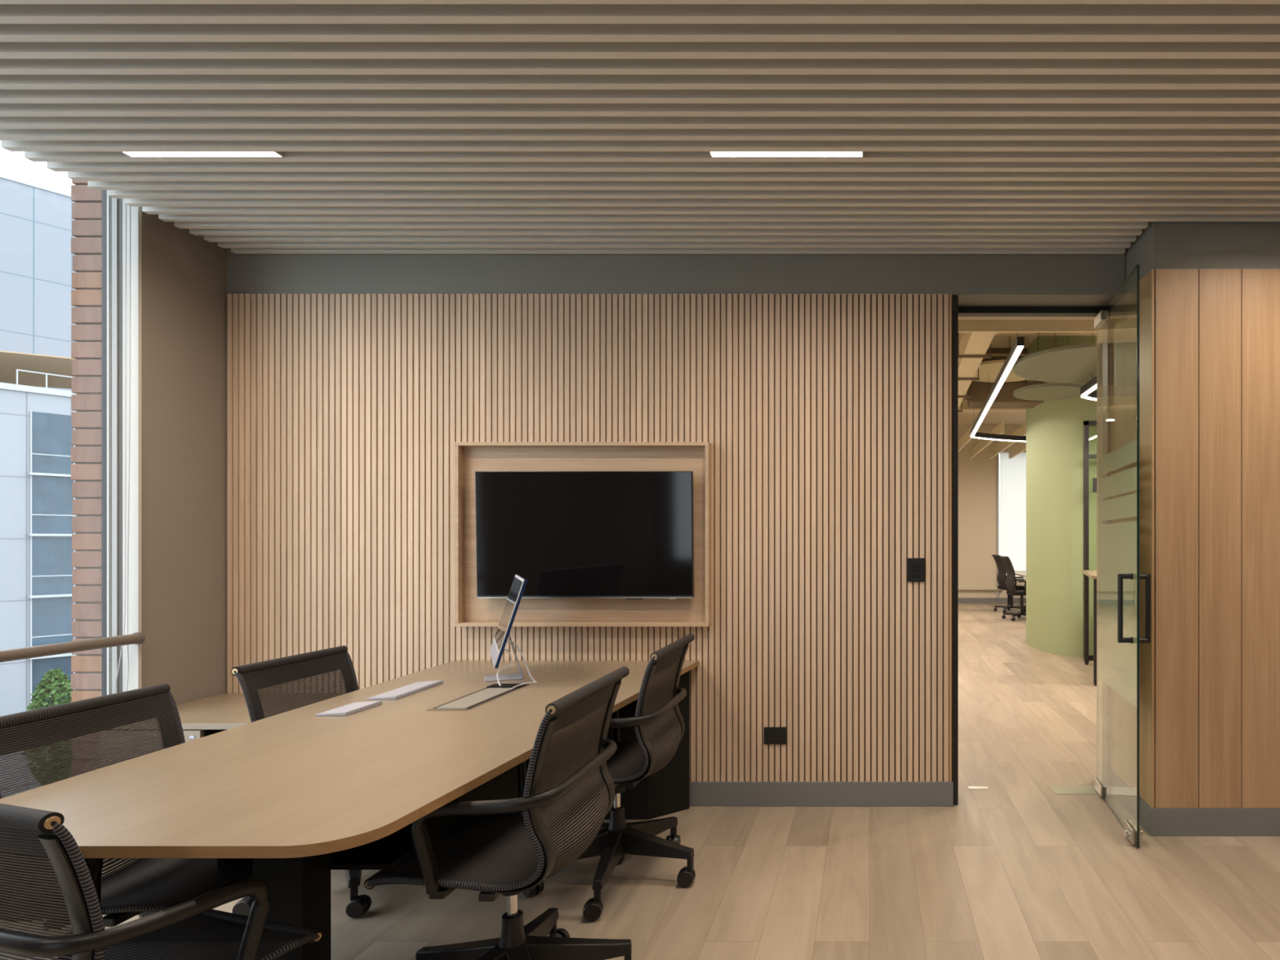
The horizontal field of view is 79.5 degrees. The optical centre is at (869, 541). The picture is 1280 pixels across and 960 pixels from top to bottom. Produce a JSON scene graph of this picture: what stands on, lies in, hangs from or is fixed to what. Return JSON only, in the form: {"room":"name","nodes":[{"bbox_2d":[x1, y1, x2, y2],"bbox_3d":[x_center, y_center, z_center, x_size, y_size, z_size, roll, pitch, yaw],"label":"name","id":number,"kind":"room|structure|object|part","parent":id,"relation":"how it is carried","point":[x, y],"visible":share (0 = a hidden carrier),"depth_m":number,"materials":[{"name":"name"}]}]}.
{"room":"office","nodes":[
{"label":"office","id":0,"kind":"room"},
{"bbox_2d":[71,179,102,702],"bbox_3d":[-3.509,1.807,3.785,0.168,11.066,1.030,0,0,0],"label":"wall","id":1,"kind":"structure","parent":0,"point":[86,207],"depth_m":3.27,"materials":[{"name":"brick"}]},
{"bbox_2d":[141,206,226,704],"bbox_3d":[-3.333,-0.260,3.623,0.134,3.200,0.755,0,0,0],"label":"wall","id":2,"kind":"structure","parent":0,"point":[184,274],"depth_m":3.47,"materials":[{"name":"beige paint"}]},
{"bbox_2d":[0,190,145,696],"bbox_3d":[-3.317,-0.260,2.071,0.198,3.200,2.382,0,0,0],"label":"window","id":3,"kind":"structure","parent":2,"relation":"in","point":[113,210],"depth_m":3.24,"materials":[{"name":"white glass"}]},
{"bbox_3d":[-3.357,-0.185,3.241,0.022,3.050,0.011,0,0,0],"label":"sash","id":4,"kind":"part","parent":3,"relation":"part of","materials":[{"name":"grey paint"}]},
{"bbox_2d":[114,204,130,693],"bbox_3d":[-3.282,-0.404,3.193,0.058,2.412,0.021,0,0,-23],"label":"window frame","id":5,"kind":"structure","parent":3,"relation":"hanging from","point":[126,204],"depth_m":3.20,"materials":[{"name":"white metal"}]},
{"bbox_3d":[-3.277,-0.150,3.240,0.061,2.980,0.015,0,0,0],"label":"casing","id":6,"kind":"part","parent":3,"relation":"part of","materials":[{"name":"white paint"}]},
{"bbox_2d":[0,0,1279,253],"bbox_3d":[-0.035,-1.610,-0.110,6.770,0.300,8.080,0,0,0],"label":"ceiling","id":7,"kind":"structure","parent":0,"point":[399,126],"depth_m":2.54,"materials":[{"name":"beige wood"}]},
{"bbox_2d":[122,151,283,157],"bbox_3d":[-2.511,-1.494,2.741,0.576,0.068,0.039,0,0,0],"label":"ceiling light","id":8,"kind":"object","parent":7,"relation":"attached to","point":[133,154],"visible":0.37,"depth_m":2.76,"materials":[{"name":"white paint"}]},
{"bbox_2d":[128,151,277,154],"bbox_3d":[-2.511,-1.474,2.741,0.568,0.008,0.034,0,0,0],"label":"diffuser","id":9,"kind":"object","parent":8,"relation":"attached to","point":[129,153],"depth_m":2.75,"materials":[{"name":"white plastic"}]},
{"bbox_2d":[709,151,863,157],"bbox_3d":[-0.311,-1.494,2.741,0.576,0.068,0.039,0,0,0],"label":"ceiling light","id":10,"kind":"object","parent":7,"relation":"attached to","point":[713,154],"visible":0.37,"depth_m":2.76,"materials":[{"name":"white paint"}]},
{"bbox_2d":[711,151,862,154],"bbox_3d":[-0.311,-1.474,2.741,0.568,0.008,0.034,0,0,0],"label":"diffuser","id":11,"kind":"object","parent":10,"relation":"attached to","point":[713,153],"depth_m":2.75,"materials":[{"name":"white plastic"}]},
{"bbox_2d":[226,248,1124,782],"bbox_3d":[-1.033,-0.150,3.894,4.666,2.980,0.412,0,0,0],"label":"wall","id":12,"kind":"structure","parent":0,"point":[826,420],"depth_m":3.69,"materials":[{"name":"brown wood"}]},
{"bbox_2d":[454,441,711,626],"bbox_3d":[-1.432,-0.038,3.655,1.264,0.920,0.066,0,0,0],"label":"surround","id":13,"kind":"object","parent":12,"relation":"attached to","point":[470,457],"visible":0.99,"depth_m":3.67,"materials":[{"name":"brown wood"}]},
{"bbox_2d":[475,471,693,599],"bbox_3d":[-1.411,-0.034,3.635,1.072,0.635,0.075,0,2,0],"label":"television","id":14,"kind":"object","parent":13,"relation":"attached to","point":[628,535],"visible":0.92,"depth_m":3.60,"materials":[{"name":"black glass"}]},
{"bbox_2d":[764,727,786,744],"bbox_3d":[-0.476,0.980,3.682,0.116,0.086,0.012,0,0,0],"label":"wall socket","id":15,"kind":"object","parent":12,"relation":"attached to","point":[772,735],"visible":1,"depth_m":3.68,"materials":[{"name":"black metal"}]},
{"bbox_2d":[689,780,953,806],"bbox_3d":[-1.421,1.278,3.697,3.691,0.124,0.026,0,0,0],"label":"baseboard","id":16,"kind":"structure","parent":12,"relation":"attached to","point":[702,793],"depth_m":3.68,"materials":[{"name":"grey paint"}]},
{"bbox_2d":[906,558,924,582],"bbox_3d":[0.236,0.141,3.682,0.088,0.120,0.012,0,0,0],"label":"wall switch","id":17,"kind":"object","parent":12,"relation":"attached to","point":[915,566],"visible":1,"depth_m":3.68,"materials":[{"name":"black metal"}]},
{"bbox_3d":[0.411,-0.021,3.705,0.012,2.473,0.030,0,0,0],"label":"trim","id":18,"kind":"part","parent":12,"relation":"part of","materials":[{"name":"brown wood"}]},
{"bbox_2d":[958,316,1095,318],"bbox_3d":[0.867,-1.509,4.023,0.866,0.502,0.154,0,0,0],"label":"lintel","id":19,"kind":"object","parent":12,"relation":"attached to","point":[958,317],"depth_m":4.08,"materials":[{"name":"beige paint"}]},
{"bbox_2d":[952,295,1110,804],"bbox_3d":[0.857,0.041,3.837,0.870,2.598,0.241,0,0,-2],"label":"door frame","id":20,"kind":"structure","parent":12,"relation":"attached to","point":[957,311],"depth_m":3.88,"materials":[{"name":"black metal"}]},
{"bbox_2d":[1093,264,1151,848],"bbox_3d":[1.205,0.065,3.558,0.143,2.549,0.776,0,0,5],"label":"door","id":21,"kind":"structure","parent":12,"relation":"in","point":[1119,575],"depth_m":3.43,"materials":[{"name":"clear glass"}]},
{"bbox_3d":[1.138,0.295,3.238,0.065,0.313,0.029,0,0,5],"label":"handle","id":22,"kind":"part","parent":21,"relation":"part of","materials":[{"name":"black metal"}]},
{"bbox_3d":[1.216,0.295,3.231,0.065,0.313,0.029,0,0,5],"label":"handle","id":23,"kind":"part","parent":21,"relation":"part of","materials":[{"name":"black metal"}]},
{"bbox_2d":[102,603,1279,959],"bbox_3d":[1.890,1.400,6.000,10.620,0.120,20.400,0,0,0],"label":"floor","id":24,"kind":"structure","parent":0,"point":[1018,868],"depth_m":2.90,"materials":[{"name":"brown wood"}]},
{"bbox_2d":[0,683,253,927],"bbox_3d":[-2.001,0.892,1.987,0.651,0.895,0.652,0,0,0],"label":"chair","id":25,"kind":"object","parent":24,"relation":"on","point":[43,746],"visible":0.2,"depth_m":1.99,"materials":[{"name":"grey fabric"}]},
{"bbox_3d":[-1.963,0.713,1.812,0.497,0.446,0.069,0,0,-5],"label":"frame","id":26,"kind":"part","parent":25,"relation":"part of","materials":[{"name":"black plastic"}]},
{"bbox_3d":[-1.967,0.693,1.792,0.510,0.473,0.040,0,0,-6],"label":"edge trim","id":27,"kind":"part","parent":25,"relation":"part of","materials":[{"name":"plastic"}]},
{"bbox_3d":[-1.967,0.693,2.248,0.510,0.473,0.040,0,0,6],"label":"edge trim","id":28,"kind":"part","parent":25,"relation":"part of","materials":[{"name":"black plastic"}]},
{"bbox_2d":[0,803,322,959],"bbox_3d":[-1.553,0.900,1.516,0.664,0.880,0.656,0,0,16],"label":"chair","id":29,"kind":"object","parent":24,"relation":"on","point":[51,894],"visible":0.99,"depth_m":1.32,"materials":[{"name":"grey fabric"}]},
{"bbox_3d":[-1.598,0.811,1.469,0.580,0.260,0.353,0,0,16],"label":"armrest","id":30,"kind":"part","parent":29,"relation":"part of","materials":[{"name":"black plastic"}]},
{"bbox_3d":[-1.375,0.728,1.491,0.069,0.446,0.497,0,0,11],"label":"frame","id":31,"kind":"part","parent":29,"relation":"part of","materials":[{"name":"black plastic"}]},
{"bbox_2d":[176,693,250,742],"bbox_3d":[-2.831,1.053,3.374,0.862,0.574,0.611,0,0,0],"label":"credenza","id":32,"kind":"object","parent":24,"relation":"on","point":[205,717],"visible":0.1,"depth_m":3.23,"materials":[{"name":"brown wood"}]},
{"bbox_3d":[-3.038,0.881,3.081,0.425,0.168,0.018,0,0,0],"label":"drawer","id":33,"kind":"part","parent":32,"relation":"part of","materials":[{"name":"white paint"}]},
{"bbox_2d":[231,645,371,918],"bbox_3d":[-2.040,0.892,2.896,0.686,0.895,0.662,0,0,0],"label":"chair","id":34,"kind":"object","parent":24,"relation":"on","point":[271,687],"visible":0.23,"depth_m":2.78,"materials":[{"name":"grey fabric"}]},
{"bbox_3d":[-2.012,0.693,2.632,0.510,0.473,0.040,0,0,-6],"label":"edge trim","id":35,"kind":"part","parent":34,"relation":"part of","materials":[{"name":"black plastic"}]},
{"bbox_3d":[-2.012,0.693,3.088,0.510,0.473,0.040,0,0,6],"label":"edge trim","id":36,"kind":"part","parent":34,"relation":"part of","materials":[{"name":"plastic"}]},
{"bbox_3d":[-1.929,1.208,2.721,0.067,0.144,0.300,0,0,-36],"label":"leg","id":37,"kind":"part","parent":34,"relation":"part of","materials":[{"name":"black plastic"}]},
{"bbox_2d":[0,660,698,959],"bbox_3d":[-1.481,0.967,2.558,1.238,0.746,2.244,0,0,0],"label":"conference table","id":38,"kind":"object","parent":24,"relation":"on","point":[294,797],"visible":0.79,"depth_m":1.97,"materials":[{"name":"brown wood"}]},
{"bbox_3d":[-1.580,0.983,1.980,0.160,0.715,0.100,0,0,0],"label":"leg","id":39,"kind":"part","parent":38,"relation":"part of","materials":[{"name":"black laminate"}]},
{"bbox_2d":[315,700,382,715],"bbox_3d":[-1.856,0.593,2.600,0.104,0.012,0.190,0,0,0],"label":"trackpad","id":40,"kind":"object","parent":38,"relation":"on","point":[355,707],"visible":1,"depth_m":2.58,"materials":[{"name":"silver metal"}]},
{"bbox_2d":[366,680,443,699],"bbox_3d":[-1.862,0.594,2.930,0.110,0.012,0.330,0,0,-2],"label":"keyboard","id":41,"kind":"object","parent":38,"relation":"on","point":[400,692],"visible":1,"depth_m":2.89,"materials":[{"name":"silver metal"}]},
{"bbox_3d":[-1.501,0.596,2.788,0.104,0.002,0.355,0,0,0],"label":"lid","id":42,"kind":"part","parent":38,"relation":"part of","materials":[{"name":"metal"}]},
{"bbox_2d":[484,574,527,682],"bbox_3d":[-1.610,0.377,3.206,0.151,0.445,0.536,0,0,-29],"label":"desktop computer","id":43,"kind":"object","parent":38,"relation":"on","point":[519,583],"visible":1,"depth_m":3.14,"materials":[{"name":"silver metal"}]},
{"bbox_2d":[496,648,511,686],"bbox_3d":[-1.533,0.524,3.054,0.046,0.140,0.136,0,0,-18],"label":"cable","id":44,"kind":"object","parent":43,"relation":"attached to","point":[508,651],"visible":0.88,"depth_m":3.07,"materials":[{"name":"white plastic"}]},
{"bbox_2d":[506,640,537,689],"bbox_3d":[-1.466,0.513,3.068,0.118,0.175,0.261,0,0,-33],"label":"cable","id":45,"kind":"object","parent":43,"relation":"attached to","point":[517,646],"visible":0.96,"depth_m":3.13,"materials":[{"name":"white plastic"}]},
{"bbox_2d":[364,666,631,959],"bbox_3d":[-1.005,0.872,2.082,0.657,0.934,0.655,0,0,0],"label":"chair","id":46,"kind":"object","parent":24,"relation":"on","point":[566,793],"visible":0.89,"depth_m":2.01,"materials":[{"name":"grey fabric"}]},
{"bbox_3d":[-1.033,0.648,1.842,0.510,0.473,0.040,0,0,6],"label":"edge trim","id":47,"kind":"part","parent":46,"relation":"part of","materials":[{"name":"black plastic"}]},
{"bbox_3d":[-1.037,0.668,1.862,0.497,0.446,0.069,0,0,5],"label":"frame","id":48,"kind":"part","parent":46,"relation":"part of","materials":[{"name":"black plastic"}]},
{"bbox_3d":[-1.106,1.208,1.924,0.067,0.144,0.300,0,0,32],"label":"leg","id":49,"kind":"part","parent":46,"relation":"part of","materials":[{"name":"black plastic"}]},
{"bbox_3d":[-0.955,0.751,2.070,0.353,0.260,0.580,0,0,0],"label":"armrest","id":50,"kind":"part","parent":46,"relation":"part of","materials":[{"name":"black plastic"}]},
{"bbox_3d":[-0.904,1.208,1.938,0.067,0.144,0.300,0,0,-40],"label":"leg","id":51,"kind":"part","parent":46,"relation":"part of","materials":[{"name":"black plastic"}]},
{"bbox_3d":[-1.033,0.648,2.298,0.510,0.473,0.040,0,0,-6],"label":"edge trim","id":52,"kind":"part","parent":46,"relation":"part of","materials":[{"name":"black plastic"}]},
{"bbox_3d":[-0.856,1.208,2.134,0.300,0.144,0.067,0,0,-22],"label":"leg","id":53,"kind":"part","parent":46,"relation":"part of","materials":[{"name":"black plastic"}]},
{"bbox_3d":[-1.037,0.668,2.278,0.497,0.446,0.069,0,0,-5],"label":"frame","id":54,"kind":"part","parent":46,"relation":"part of","materials":[{"name":"black plastic"}]},
{"bbox_2d":[522,633,695,921],"bbox_3d":[-0.998,0.870,2.871,0.638,0.940,0.642,0,0,0],"label":"chair","id":55,"kind":"object","parent":24,"relation":"on","point":[658,722],"visible":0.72,"depth_m":2.84,"materials":[{"name":"grey fabric"}]},
{"bbox_3d":[-1.161,1.208,2.827,0.300,0.144,0.067,0,0,-25],"label":"leg","id":56,"kind":"part","parent":55,"relation":"part of","materials":[{"name":"black plastic"}]},
{"bbox_3d":[-1.122,1.208,3.026,0.067,0.144,0.300,0,0,-43],"label":"leg","id":57,"kind":"part","parent":55,"relation":"part of","materials":[{"name":"black plastic"}]},
{"bbox_3d":[-1.023,0.648,2.672,0.510,0.473,0.040,0,0,6],"label":"edge trim","id":58,"kind":"part","parent":55,"relation":"part of","materials":[{"name":"black plastic"}]},
{"bbox_3d":[-1.027,0.668,2.692,0.497,0.446,0.069,0,0,5],"label":"frame","id":59,"kind":"part","parent":55,"relation":"part of","materials":[{"name":"black plastic"}]},
{"bbox_3d":[-0.945,0.751,2.900,0.353,0.260,0.580,0,0,0],"label":"armrest","id":60,"kind":"part","parent":55,"relation":"part of","materials":[{"name":"black plastic"}]},
{"bbox_3d":[-1.023,0.648,3.128,0.510,0.473,0.040,0,0,-6],"label":"edge trim","id":61,"kind":"part","parent":55,"relation":"part of","materials":[{"name":"black plastic"}]},
{"bbox_3d":[-0.922,1.208,3.050,0.067,0.144,0.300,0,0,29],"label":"leg","id":62,"kind":"part","parent":55,"relation":"part of","materials":[{"name":"black plastic"}]},
{"bbox_3d":[-1.027,0.668,3.108,0.497,0.446,0.069,0,0,-5],"label":"frame","id":63,"kind":"part","parent":55,"relation":"part of","materials":[{"name":"black plastic"}]},
{"bbox_2d":[968,786,988,789],"bbox_3d":[0.593,1.339,3.965,0.106,0.002,0.040,0,0,0],"label":"strike plate","id":64,"kind":"object","parent":24,"relation":"on","point":[969,787],"visible":1,"depth_m":3.96,"materials":[{"name":"metal"}]},
{"bbox_2d":[991,554,1026,613],"bbox_3d":[2.728,0.791,14.011,0.702,1.097,0.656,0,0,-8],"label":"chair","id":65,"kind":"object","parent":24,"relation":"on","point":[1002,573],"visible":0.77,"depth_m":13.88,"materials":[{"name":"black fabric"}]},
{"bbox_3d":[2.482,0.544,13.964,0.203,0.602,0.445,0,0,-8],"label":"backrest","id":66,"kind":"part","parent":65,"relation":"part of","materials":[{"name":"black fabric"}]},
{"bbox_3d":[2.578,1.250,14.053,0.300,0.030,0.040,0,0,18],"label":"leg","id":67,"kind":"part","parent":65,"relation":"part of","materials":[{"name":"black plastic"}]},
{"bbox_3d":[2.755,0.880,14.002,0.470,0.060,0.480,0,0,-8],"label":"seat","id":68,"kind":"part","parent":65,"relation":"part of","materials":[{"name":"black fabric"}]},
{"bbox_2d":[999,555,1026,621],"bbox_3d":[2.628,0.791,12.612,0.702,1.097,0.656,0,0,-5],"label":"chair","id":69,"kind":"object","parent":24,"relation":"on","point":[1011,575],"visible":0.88,"depth_m":12.49,"materials":[{"name":"black fabric"}]},
{"bbox_3d":[2.381,0.544,12.577,0.203,0.602,0.445,0,0,-5],"label":"backrest","id":70,"kind":"part","parent":69,"relation":"part of","materials":[{"name":"black fabric"}]},
{"bbox_3d":[2.481,1.250,12.661,0.300,0.030,0.040,0,0,21],"label":"leg","id":71,"kind":"part","parent":69,"relation":"part of","materials":[{"name":"black plastic"}]},
{"bbox_3d":[2.655,0.880,12.601,0.470,0.060,0.480,0,0,-5],"label":"seat","id":72,"kind":"part","parent":69,"relation":"part of","materials":[{"name":"black fabric"}]},
{"bbox_3d":[2.533,1.250,12.468,0.040,0.030,0.300,0,0,39],"label":"leg","id":73,"kind":"part","parent":69,"relation":"part of","materials":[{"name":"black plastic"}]},
{"bbox_3d":[2.606,0.779,12.878,0.260,0.249,0.070,0,0,-5],"label":"armrest","id":74,"kind":"part","parent":69,"relation":"part of","materials":[{"name":"black plastic"}]},
{"bbox_3d":[2.654,0.779,12.320,0.260,0.249,0.070,0,0,-5],"label":"armrest","id":75,"kind":"part","parent":69,"relation":"part of","materials":[{"name":"black plastic"}]},
{"bbox_2d":[1007,570,1026,604],"bbox_3d":[3.595,0.970,13.445,2.010,0.740,3.510,0,0,0],"label":"office desk","id":76,"kind":"object","parent":24,"relation":"on","point":[1020,573],"visible":0.02,"depth_m":14.63,"materials":[{"name":"brown wood"}]},
{"bbox_3d":[2.900,0.984,15.100,0.060,0.712,0.060,0,0,0],"label":"leg","id":77,"kind":"part","parent":76,"relation":"part of","materials":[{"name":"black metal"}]},
{"bbox_2d":[1048,785,1111,794],"bbox_3d":[1.134,1.339,3.933,0.298,0.002,0.135,0,0,0],"label":"plate","id":78,"kind":"object","parent":24,"relation":"on","point":[1057,789],"visible":0.79,"depth_m":3.93,"materials":[{"name":"metal"}]},
{"bbox_2d":[1081,569,1097,685],"bbox_3d":[2.832,0.825,7.223,1.300,1.030,1.360,0,0,13],"label":"table","id":79,"kind":"object","parent":24,"relation":"on","point":[1092,574],"visible":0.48,"depth_m":7.36,"materials":[{"name":"brown wood"}]},
{"bbox_3d":[2.371,0.840,7.940,0.044,1.000,0.044,0,0,12],"label":"leg","id":80,"kind":"part","parent":79,"relation":"part of","materials":[{"name":"black metal"}]},
{"bbox_3d":[2.116,0.840,6.788,0.044,1.000,0.044,0,0,12],"label":"leg","id":81,"kind":"part","parent":79,"relation":"part of","materials":[{"name":"black metal"}]},
{"bbox_2d":[1083,420,1097,660],"bbox_3d":[3.617,-0.015,8.242,2.366,2.710,0.075,0,0,0],"label":"window","id":82,"kind":"structure","parent":24,"relation":"on","point":[1086,424],"depth_m":8.22,"materials":[{"name":"black metal"}]},
{"bbox_2d":[1093,478,1097,492],"bbox_3d":[2.595,-0.640,8.196,0.150,0.160,0.016,0,0,0],"label":"room sign","id":83,"kind":"object","parent":82,"relation":"attached to","point":[1095,480],"visible":0.18,"depth_m":8.19,"materials":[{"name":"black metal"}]},
{"bbox_2d":[958,424,1026,597],"bbox_3d":[3.050,-0.660,16.000,8.300,4.000,0.200,0,0,0],"label":"wall","id":84,"kind":"structure","parent":0,"point":[977,475],"depth_m":15.90,"materials":[{"name":"beige paint"}]},
{"bbox_2d":[958,587,1002,590],"bbox_3d":[0.900,1.018,15.860,4.000,0.045,0.080,0,0,0],"label":"trim","id":85,"kind":"structure","parent":84,"relation":"attached to","point":[959,588],"depth_m":15.82,"materials":[{"name":"beige paint"}]},
{"bbox_2d":[958,597,1026,603],"bbox_3d":[3.050,1.280,15.893,8.300,0.120,0.015,0,0,0],"label":"baseboard","id":86,"kind":"structure","parent":84,"relation":"attached to","point":[961,600],"depth_m":15.88,"materials":[{"name":"wood"}]},
{"bbox_2d":[996,453,999,598],"bbox_3d":[4.940,-0.370,15.930,4.320,3.180,0.140,0,0,0],"label":"window","id":87,"kind":"structure","parent":84,"relation":"in","point":[997,455],"depth_m":15.86,"materials":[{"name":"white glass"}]},
{"bbox_2d":[1000,453,1026,577],"bbox_3d":[3.620,-0.550,15.937,1.520,2.780,0.004,0,0,0],"label":"window","id":88,"kind":"structure","parent":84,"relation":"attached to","point":[1013,470],"depth_m":15.94,"materials":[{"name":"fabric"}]},
{"bbox_2d":[958,335,1039,424],"bbox_3d":[3.000,-2.610,10.125,8.500,0.100,11.950,0,0,0],"label":"ceiling","id":89,"kind":"structure","parent":0,"point":[997,341],"depth_m":14.77,"materials":[{"name":"paint"}]},
{"bbox_2d":[958,423,978,452],"bbox_3d":[1.750,-1.870,13.700,0.040,0.180,3.800,0,0,0],"label":"ceiling baffle","id":90,"kind":"structure","parent":89,"relation":"hanging from","point":[966,438],"depth_m":13.17,"materials":[{"name":"paint"}]},
{"bbox_2d":[958,332,995,412],"bbox_3d":[1.045,-2.145,8.650,0.321,0.820,7.104,0,0,2],"label":"air duct","id":91,"kind":"object","parent":89,"relation":"hanging from","point":[973,347],"visible":0.23,"depth_m":6.86,"materials":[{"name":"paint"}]},
{"bbox_2d":[969,421,1004,458],"bbox_3d":[2.170,-1.870,13.700,0.040,0.180,3.800,0,0,0],"label":"ceiling baffle","id":92,"kind":"structure","parent":89,"relation":"hanging from","point":[982,444],"depth_m":13.54,"materials":[{"name":"paint"}]},
{"bbox_2d":[958,400,1026,413],"bbox_3d":[3.000,-2.310,11.450,8.200,0.500,0.300,0,0,0],"label":"trim","id":93,"kind":"structure","parent":89,"relation":"attached to","point":[964,403],"depth_m":11.37,"materials":[{"name":"paint"}]},
{"bbox_2d":[963,347,1027,399],"bbox_3d":[3.000,-2.285,9.950,8.200,0.550,0.700,0,0,0],"label":"trim","id":94,"kind":"structure","parent":89,"relation":"attached to","point":[993,350],"depth_m":9.60,"materials":[{"name":"paint"}]},
{"bbox_2d":[969,336,1026,441],"bbox_3d":[2.687,-2.058,8.573,2.658,0.995,5.659,0,0,4],"label":"pendant light","id":95,"kind":"object","parent":89,"relation":"hanging from","point":[1018,345],"visible":0.37,"depth_m":7.88,"materials":[{"name":"black metal"}]},
{"bbox_2d":[973,335,1028,382],"bbox_3d":[1.550,-2.248,8.350,1.000,0.615,1.000,0,0,0],"label":"disc","id":96,"kind":"object","parent":89,"relation":"hanging from","point":[988,371],"visible":0.3,"depth_m":8.38,"materials":[{"name":"paint"}]},
{"bbox_3d":[1.550,-1.955,8.350,1.000,0.030,1.000,0,0,0],"label":"panel","id":97,"kind":"part","parent":96,"relation":"part of","materials":[{"name":"paint"}]},
{"bbox_2d":[989,422,1026,458],"bbox_3d":[2.590,-1.870,13.700,0.040,0.180,3.800,0,0,0],"label":"ceiling baffle","id":98,"kind":"structure","parent":89,"relation":"hanging from","point":[1002,446],"depth_m":13.75,"materials":[{"name":"paint"}]},
{"bbox_2d":[1008,441,1026,458],"bbox_3d":[3.010,-1.870,13.700,0.040,0.180,3.800,0,0,0],"label":"ceiling baffle","id":99,"kind":"structure","parent":89,"relation":"hanging from","point":[1020,447],"depth_m":14.68,"materials":[{"name":"paint"}]},
{"bbox_2d":[958,320,1097,332],"bbox_3d":[3.000,-1.968,4.765,8.200,1.184,0.030,0,0,0],"label":"trim","id":100,"kind":"structure","parent":89,"relation":"attached to","point":[964,326],"depth_m":4.75,"materials":[{"name":"paint"}]},
{"bbox_2d":[959,332,1097,335],"bbox_3d":[3.000,-2.385,7.600,8.200,0.350,0.400,0,0,0],"label":"trim","id":101,"kind":"structure","parent":89,"relation":"attached to","point":[960,333],"depth_m":7.73,"materials":[{"name":"paint"}]},
{"bbox_2d":[1013,332,1083,400],"bbox_3d":[1.960,-2.083,7.900,0.780,0.945,0.780,0,0,0],"label":"disc","id":102,"kind":"object","parent":89,"relation":"hanging from","point":[1053,391],"visible":0.77,"depth_m":7.82,"materials":[{"name":"grey fabric"}]},
{"bbox_3d":[1.960,-1.625,7.900,0.780,0.030,0.780,0,0,0],"label":"panel","id":103,"kind":"part","parent":102,"relation":"part of","materials":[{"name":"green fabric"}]},
{"bbox_2d":[1013,342,1097,382],"bbox_3d":[2.020,-2.083,6.670,1.380,0.945,1.380,0,0,0],"label":"disc","id":104,"kind":"object","parent":89,"relation":"hanging from","point":[1077,363],"visible":0.45,"depth_m":6.63,"materials":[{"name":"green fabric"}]},
{"bbox_2d":[1080,332,1097,400],"bbox_3d":[2.634,-2.007,6.255,1.058,1.095,2.721,0,0,1],"label":"pendant light","id":105,"kind":"object","parent":89,"relation":"hanging from","point":[1086,391],"visible":0.2,"depth_m":7.12,"materials":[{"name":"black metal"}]},
{"bbox_2d":[1080,383,1097,400],"bbox_3d":[2.634,-1.466,6.252,1.044,0.012,2.714,0,0,1],"label":"diffuser","id":106,"kind":"object","parent":105,"relation":"attached to","point":[1085,393],"depth_m":7.18,"materials":[{"name":"white plastic"}]},
{"bbox_2d":[958,318,1094,319],"bbox_3d":[3.000,-0.660,4.110,8.500,4.000,0.020,0,0,0],"label":"wall","id":107,"kind":"structure","parent":0,"point":[958,318],"depth_m":4.10,"materials":[{"name":"beige paint"}]},
{"bbox_2d":[1026,335,1097,657],"bbox_3d":[2.600,-0.610,9.400,1.040,3.900,1.950,0,0,0],"label":"wall column","id":108,"kind":"structure","parent":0,"point":[1054,428],"depth_m":8.64,"materials":[{"name":"green paint"}]},
{"bbox_2d":[967,382,1044,408],"bbox_3d":[1.800,-1.835,9.100,1.100,0.250,0.400,0,0,0],"label":"ceiling","id":109,"kind":"structure","parent":108,"relation":"attached to","point":[979,391],"depth_m":8.90,"materials":[{"name":"paint"}]},
{"bbox_2d":[985,353,1031,355],"bbox_3d":[2.000,-2.210,8.600,2.400,0.027,0.028,0,0,0],"label":"ceiling pipe","id":110,"kind":"object","parent":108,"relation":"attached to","point":[992,354],"visible":0.02,"depth_m":8.59,"materials":[{"name":"metal"}]},
{"bbox_2d":[1097,222,1279,808],"bbox_3d":[2.344,-0.210,3.720,2.112,3.100,0.800,0,0,0],"label":"wall","id":111,"kind":"structure","parent":0,"point":[1210,291],"depth_m":3.32,"materials":[{"name":"brown wood"}]},
{"bbox_2d":[1110,768,1279,836],"bbox_3d":[2.237,1.278,3.606,1.906,0.124,0.588,0,0,0],"label":"baseboard","id":112,"kind":"structure","parent":111,"relation":"attached to","point":[1157,822],"depth_m":3.31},
{"label":"outside","id":113,"kind":"structure","parent":0,"visible":0},
{"bbox_3d":[-50.000,15.440,50.000,220.000,0.200,220.000,0,0,0],"label":"ground","id":114,"kind":"structure","parent":113,"visible":0},
{"bbox_2d":[0,368,76,716],"bbox_3d":[-51.846,3.310,31.232,11.350,24.060,38.000,0,0,31],"label":"office building","id":115,"kind":"structure","parent":114,"relation":"on","point":[36,499],"depth_m":36.80,"materials":[{"name":"blue glass"}]},
{"bbox_2d":[0,350,76,388],"bbox_3d":[-46.381,-8.960,39.341,5.200,2.400,8.600,0,0,31],"label":"awning","id":116,"kind":"object","parent":115,"relation":"on","point":[10,362],"visible":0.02,"depth_m":39.90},
{"bbox_3d":[-42.275,-8.240,38.008,0.050,0.960,3.000,0,0,31],"label":"roof rail","id":117,"kind":"part","parent":115,"relation":"part of","materials":[{"name":"white metal"}]},
{"bbox_2d":[0,173,76,391],"bbox_3d":[-63.853,-3.310,38.843,16.100,37.300,54.000,0,0,31],"label":"tower building","id":118,"kind":"structure","parent":114,"relation":"on","point":[36,256],"depth_m":44.64,"materials":[{"name":"blue glass"}]},
{"bbox_2d":[26,668,74,711],"bbox_3d":[-36.398,10.498,32.496,2.038,9.685,2.032,0,0,0],"label":"street tree","id":119,"kind":"object","parent":114,"relation":"on","point":[49,686],"visible":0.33,"depth_m":32.22,"materials":[{"name":"green plant"}]}
]}

